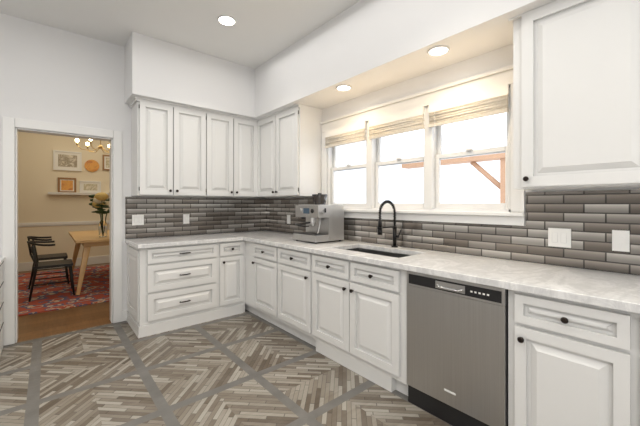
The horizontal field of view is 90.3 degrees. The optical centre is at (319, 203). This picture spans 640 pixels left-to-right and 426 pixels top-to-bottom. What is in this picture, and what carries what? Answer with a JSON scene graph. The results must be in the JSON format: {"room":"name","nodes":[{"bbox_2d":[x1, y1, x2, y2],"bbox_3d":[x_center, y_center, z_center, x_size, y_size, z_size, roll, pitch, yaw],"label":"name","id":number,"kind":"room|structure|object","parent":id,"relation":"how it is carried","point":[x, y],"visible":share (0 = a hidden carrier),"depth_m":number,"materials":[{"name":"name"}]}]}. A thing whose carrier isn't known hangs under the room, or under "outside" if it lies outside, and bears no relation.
{"room":"kitchen","nodes":[
{"label":"kitchen","id":0,"kind":"room"},
{"bbox_2d":[17,263,110,342],"bbox_3d":[-3.680,1.335,5.129,5.100,0.050,4.300,0,0,-41],"label":"floor","id":1,"kind":"structure","parent":0,"point":[43,324],"depth_m":3.58,"materials":[{"name":"brown wood"}]},
{"bbox_2d":[18,265,109,315],"bbox_3d":[-3.761,1.303,5.455,3.100,0.012,3.000,0,0,-41],"label":"rug","id":2,"kind":"object","parent":1,"relation":"on","point":[95,288],"visible":0.33,"depth_m":4.71,"materials":[{"name":"red fabric"}]},
{"bbox_2d":[27,236,68,288],"bbox_3d":[-4.405,0.903,5.167,0.517,0.787,0.509,0,0,-41],"label":"dining chair","id":3,"kind":"object","parent":2,"relation":"on","point":[64,256],"visible":0.83,"depth_m":5.10,"materials":[{"name":"black wood"}]},
{"bbox_2d":[27,241,74,301],"bbox_3d":[-3.830,0.903,4.540,0.517,0.787,0.509,0,0,-41],"label":"dining chair","id":4,"kind":"object","parent":2,"relation":"on","point":[51,264],"visible":1,"depth_m":4.43,"materials":[{"name":"black wood"}]},
{"bbox_2d":[69,230,109,294],"bbox_3d":[-3.635,0.901,5.431,0.950,0.781,1.900,0,0,-41],"label":"dining table","id":5,"kind":"object","parent":2,"relation":"on","point":[87,240],"visible":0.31,"depth_m":4.65,"materials":[{"name":"brown wood"}]},
{"bbox_2d":[89,191,109,236],"bbox_3d":[-3.304,0.145,4.883,0.376,0.728,0.483,0,0,-41],"label":"glass vase","id":6,"kind":"object","parent":5,"relation":"on","point":[99,202],"visible":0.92,"depth_m":4.85,"materials":[{"name":"clear glass"}]},
{"bbox_2d":[18,132,109,262],"bbox_3d":[-5.109,-0.225,6.801,5.100,3.070,0.100,0,0,-41],"label":"wall","id":7,"kind":"structure","parent":0,"point":[38,175],"depth_m":6.46,"materials":[{"name":"beige paint"}]},
{"bbox_2d":[18,220,109,271],"bbox_3d":[-5.070,0.840,6.756,5.100,0.940,0.020,0,0,-41],"label":"trim","id":8,"kind":"structure","parent":7,"relation":"attached to","point":[25,266],"depth_m":6.59,"materials":[{"name":"beige wood"}]},
{"bbox_2d":[53,150,81,170],"bbox_3d":[-5.234,-0.890,6.608,0.460,0.400,0.028,0,0,-41],"label":"picture frame","id":9,"kind":"object","parent":7,"relation":"attached to","point":[68,160],"visible":0.96,"depth_m":6.60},
{"bbox_2d":[48,192,108,194],"bbox_3d":[-4.993,-0.212,6.758,1.180,0.045,0.113,0,0,-41],"label":"ledge","id":10,"kind":"object","parent":7,"relation":"attached to","point":[66,193],"visible":0.64,"depth_m":6.56,"materials":[{"name":"white wood"}]},
{"bbox_2d":[58,177,75,191],"bbox_3d":[-5.241,-0.383,6.602,0.300,0.315,0.028,0,0,-41],"label":"picture frame","id":11,"kind":"object","parent":10,"relation":"on","point":[66,184],"visible":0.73,"depth_m":6.59,"materials":[{"name":"brown wood"}]},
{"bbox_2d":[80,181,100,192],"bbox_3d":[-4.941,-0.357,6.859,0.370,0.265,0.028,0,0,-41],"label":"picture frame","id":12,"kind":"object","parent":10,"relation":"on","point":[90,186],"visible":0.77,"depth_m":6.86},
{"bbox_2d":[84,160,98,171],"bbox_3d":[-4.922,-0.820,6.875,0.260,0.260,0.028,0,0,-41],"label":"decorative plate","id":13,"kind":"object","parent":7,"relation":"attached to","point":[91,165],"visible":0.94,"depth_m":6.86,"materials":[{"name":"orange ceramic"}]},
{"bbox_2d":[102,155,109,170],"bbox_3d":[-4.698,-0.910,7.066,0.210,0.340,0.028,0,0,-41],"label":"picture frame","id":14,"kind":"object","parent":7,"relation":"attached to","point":[105,162],"visible":0.6,"depth_m":7.03,"materials":[{"name":"brown wood"}]},
{"bbox_2d":[75,138,109,152],"bbox_3d":[-3.843,-1.332,5.582,0.712,0.855,0.624,0,0,-41],"label":"brass chandelier","id":15,"kind":"object","parent":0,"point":[100,146],"visible":0.6,"depth_m":5.55,"materials":[{"name":"gold metal"}]},
{"bbox_2d":[0,13,262,309],"bbox_3d":[-2.427,-0.225,3.463,4.440,3.070,0.140,0,0,-41],"label":"wall","id":16,"kind":"structure","parent":0,"point":[52,74],"depth_m":3.23,"materials":[{"name":"paint"}]},
{"bbox_2d":[2,116,121,345],"bbox_3d":[-2.618,0.253,3.301,0.950,2.115,0.176,0,0,-41],"label":"door frame","id":17,"kind":"structure","parent":16,"relation":"attached to","point":[10,129],"depth_m":3.04,"materials":[{"name":"white wood"}]},
{"bbox_2d":[122,309,127,320],"bbox_3d":[-3.115,1.250,2.774,2.499,0.120,0.014,0,0,-41],"label":"baseboard","id":18,"kind":"structure","parent":16,"relation":"attached to","point":[124,314],"depth_m":3.56,"materials":[{"name":"white wood"}]},
{"bbox_2d":[128,96,203,196],"bbox_3d":[-1.729,-0.599,3.736,0.785,1.019,0.350,0,0,-41],"label":"upper cabinet","id":19,"kind":"object","parent":16,"relation":"attached to","point":[177,150],"depth_m":3.54,"materials":[{"name":"white paint"}]},
{"bbox_2d":[125,197,264,238],"bbox_3d":[-1.500,0.157,4.156,1.800,0.474,0.010,0,0,-41],"label":"tile backsplash","id":20,"kind":"structure","parent":16,"relation":"attached to","point":[163,216],"depth_m":4.05,"materials":[{"name":"grey tile"}]},
{"bbox_2d":[132,215,143,224],"bbox_3d":[-2.082,0.185,3.644,0.118,0.118,0.010,0,0,-41],"label":"switch plate back double","id":21,"kind":"object","parent":20,"relation":"attached to","point":[137,219],"visible":1,"depth_m":3.64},
{"bbox_2d":[183,214,188,223],"bbox_3d":[-1.675,0.190,3.992,0.072,0.118,0.010,0,0,-41],"label":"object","id":22,"kind":"object","parent":20,"relation":"attached to","point":[185,218],"visible":1,"depth_m":3.99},
{"bbox_2d":[200,109,255,197],"bbox_3d":[-1.213,-0.599,4.143,0.770,1.019,0.401,0,0,-41],"label":"upper cabinet","id":23,"kind":"object","parent":16,"relation":"attached to","point":[227,141],"depth_m":4.00,"materials":[{"name":"white paint"}]},
{"bbox_2d":[0,0,359,68],"bbox_3d":[-1.736,-1.785,2.778,5.200,0.050,11.000,0,0,-41],"label":"ceiling","id":24,"kind":"structure","parent":0,"point":[258,33],"depth_m":3.06,"materials":[{"name":"paint"}]},
{"bbox_2d":[217,15,235,25],"bbox_3d":[-0.892,-1.754,3.052,0.174,0.014,0.174,0,0,-41],"label":"recessed light","id":25,"kind":"object","parent":24,"relation":"in","point":[226,20],"visible":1,"depth_m":3.05,"materials":[{"name":"white plastic"}]},
{"bbox_2d":[125,0,554,118],"bbox_3d":[0.579,-1.442,1.738,1.829,0.634,6.389,0,0,-41],"label":"ceiling bulkhead","id":26,"kind":"object","parent":24,"relation":"attached to","point":[362,47],"visible":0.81,"depth_m":3.04,"materials":[{"name":"paint"}]},
{"bbox_2d":[336,85,351,90],"bbox_3d":[0.231,-1.119,3.078,0.154,0.014,0.154,0,0,-41],"label":"recessed light","id":27,"kind":"object","parent":26,"relation":"attached to","point":[343,87],"visible":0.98,"depth_m":3.07,"materials":[{"name":"white plastic"}]},
{"bbox_2d":[427,45,449,55],"bbox_3d":[0.867,-1.119,2.333,0.154,0.014,0.154,0,0,-41],"label":"recessed light","id":28,"kind":"object","parent":26,"relation":"attached to","point":[440,50],"visible":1,"depth_m":2.33,"materials":[{"name":"white plastic"}]},
{"bbox_2d":[0,309,451,425],"bbox_3d":[-0.356,1.335,0.932,4.300,0.050,6.400,0,0,-41],"label":"floor","id":29,"kind":"structure","parent":0,"point":[246,368],"depth_m":2.33,"materials":[{"name":"tile"}]},
{"bbox_2d":[0,257,4,355],"bbox_3d":[-3.033,0.900,2.476,0.795,0.820,0.534,0,0,-41],"label":"drawers","id":30,"kind":"object","parent":29,"relation":"on","point":[2,259],"visible":0.93,"depth_m":2.81,"materials":[{"name":"white paint"}]},
{"bbox_2d":[126,240,244,337],"bbox_3d":[-1.526,0.873,3.697,1.146,0.874,0.672,0,0,-41],"label":"base cabinet","id":31,"kind":"object","parent":29,"relation":"on","point":[169,288],"visible":1,"depth_m":3.40,"materials":[{"name":"white paint"}]},
{"bbox_2d":[125,232,240,248],"bbox_3d":[-1.558,0.415,3.672,1.080,0.037,0.665,0,0,-41],"label":"countertop","id":32,"kind":"structure","parent":31,"relation":"on","point":[152,242],"depth_m":3.52,"materials":[{"name":"white stone"}]},
{"bbox_2d":[245,241,639,425],"bbox_3d":[0.467,0.873,2.720,0.721,0.874,4.748,0,0,-41],"label":"base cabinet","id":33,"kind":"object","parent":29,"relation":"on","point":[570,363],"depth_m":1.65,"materials":[{"name":"white paint"}]},
{"bbox_2d":[233,200,639,313],"bbox_3d":[0.469,0.313,2.721,0.713,0.687,4.745,0,0,-41],"label":"countertop","id":34,"kind":"structure","parent":33,"relation":"on","point":[614,290],"depth_m":1.91,"materials":[{"name":"white stone"}]},
{"bbox_2d":[293,193,343,243],"bbox_3d":[-0.043,0.138,3.344,0.489,0.512,0.420,0,0,-41],"label":"coffee machine","id":35,"kind":"object","parent":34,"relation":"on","point":[324,222],"visible":1,"depth_m":3.29,"materials":[{"name":"silver metal"}]},
{"bbox_2d":[407,271,507,425],"bbox_3d":[0.973,0.874,2.048,0.590,0.872,0.600,0,0,-41],"label":"stainless steel dishwasher","id":36,"kind":"object","parent":33,"relation":"in","point":[457,352],"visible":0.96,"depth_m":1.83,"materials":[{"name":"silver metal"}]},
{"bbox_2d":[276,44,639,274],"bbox_3d":[1.331,-0.225,2.375,0.140,3.070,6.400,0,0,-41],"label":"wall","id":37,"kind":"structure","parent":0,"point":[502,57],"depth_m":2.69,"materials":[{"name":"paint"}]},
{"bbox_2d":[256,104,321,197],"bbox_3d":[-0.435,-0.599,4.021,0.401,1.019,0.942,0,0,-41],"label":"upper cabinet","id":38,"kind":"object","parent":37,"relation":"attached to","point":[288,140],"depth_m":3.75,"materials":[{"name":"white paint"}]},
{"bbox_2d":[320,65,524,225],"bbox_3d":[0.752,-0.407,3.014,0.190,1.115,2.121,0,0,-41],"label":"window","id":39,"kind":"structure","parent":37,"relation":"in","point":[434,156],"depth_m":2.73,"materials":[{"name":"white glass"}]},
{"bbox_2d":[325,121,365,147],"bbox_3d":[0.263,-0.615,3.464,0.034,0.450,0.609,0,0,-41],"label":"woven shade","id":40,"kind":"object","parent":39,"relation":"attached to","point":[349,134],"visible":0.96,"depth_m":3.43,"materials":[{"name":"beige fabric"}]},
{"bbox_2d":[368,106,424,139],"bbox_3d":[0.692,-0.615,2.962,0.034,0.450,0.609,0,0,-41],"label":"woven shade","id":41,"kind":"object","parent":39,"relation":"attached to","point":[408,120],"visible":1,"depth_m":2.92,"materials":[{"name":"beige fabric"}]},
{"bbox_2d":[428,83,508,127],"bbox_3d":[1.121,-0.615,2.461,0.034,0.450,0.609,0,0,-41],"label":"woven shade","id":42,"kind":"object","parent":39,"relation":"attached to","point":[483,103],"visible":0.88,"depth_m":2.42,"materials":[{"name":"beige fabric"}]},
{"bbox_2d":[265,189,639,274],"bbox_3d":[0.738,0.157,2.952,0.010,0.474,4.749,0,0,-41],"label":"tile backsplash","id":43,"kind":"structure","parent":37,"relation":"attached to","point":[591,219],"depth_m":2.11,"materials":[{"name":"grey tile"}]},
{"bbox_2d":[612,230,629,251],"bbox_3d":[1.705,0.210,1.806,0.009,0.118,0.072,0,0,-41],"label":"outlet","id":44,"kind":"object","parent":43,"relation":"attached to","point":[620,240],"visible":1,"depth_m":1.80,"materials":[{"name":"white plastic"}]},
{"bbox_2d":[548,228,570,247],"bbox_3d":[1.519,0.215,2.022,0.010,0.118,0.118,0,0,-41],"label":"switch plate","id":45,"kind":"object","parent":37,"relation":"in","point":[559,237],"depth_m":2.02,"materials":[{"name":"white plastic"}]},
{"bbox_2d":[508,0,639,189],"bbox_3d":[1.519,-0.615,1.775,0.349,1.049,0.696,0,0,-41],"label":"upper cabinet","id":46,"kind":"object","parent":37,"relation":"attached to","point":[576,94],"visible":1,"depth_m":1.69,"materials":[{"name":"white paint"}]},
{"label":"outside","id":47,"kind":"structure","parent":0,"visible":0},
{"bbox_2d":[441,137,506,202],"bbox_3d":[5.679,-1.190,4.183,0.100,7.000,8.700,0,0,-41],"label":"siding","id":48,"kind":"object","parent":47,"point":[467,188],"depth_m":6.92,"materials":[{"name":"white"}]},
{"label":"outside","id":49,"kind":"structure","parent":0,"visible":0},
{"bbox_2d":[389,113,506,202],"bbox_3d":[3.395,0.210,3.546,4.000,3.200,6.700,0,0,-41],"label":"pergola","id":50,"kind":"object","parent":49,"point":[497,127],"depth_m":5.46,"materials":[{"name":"brown wood"}]}
]}

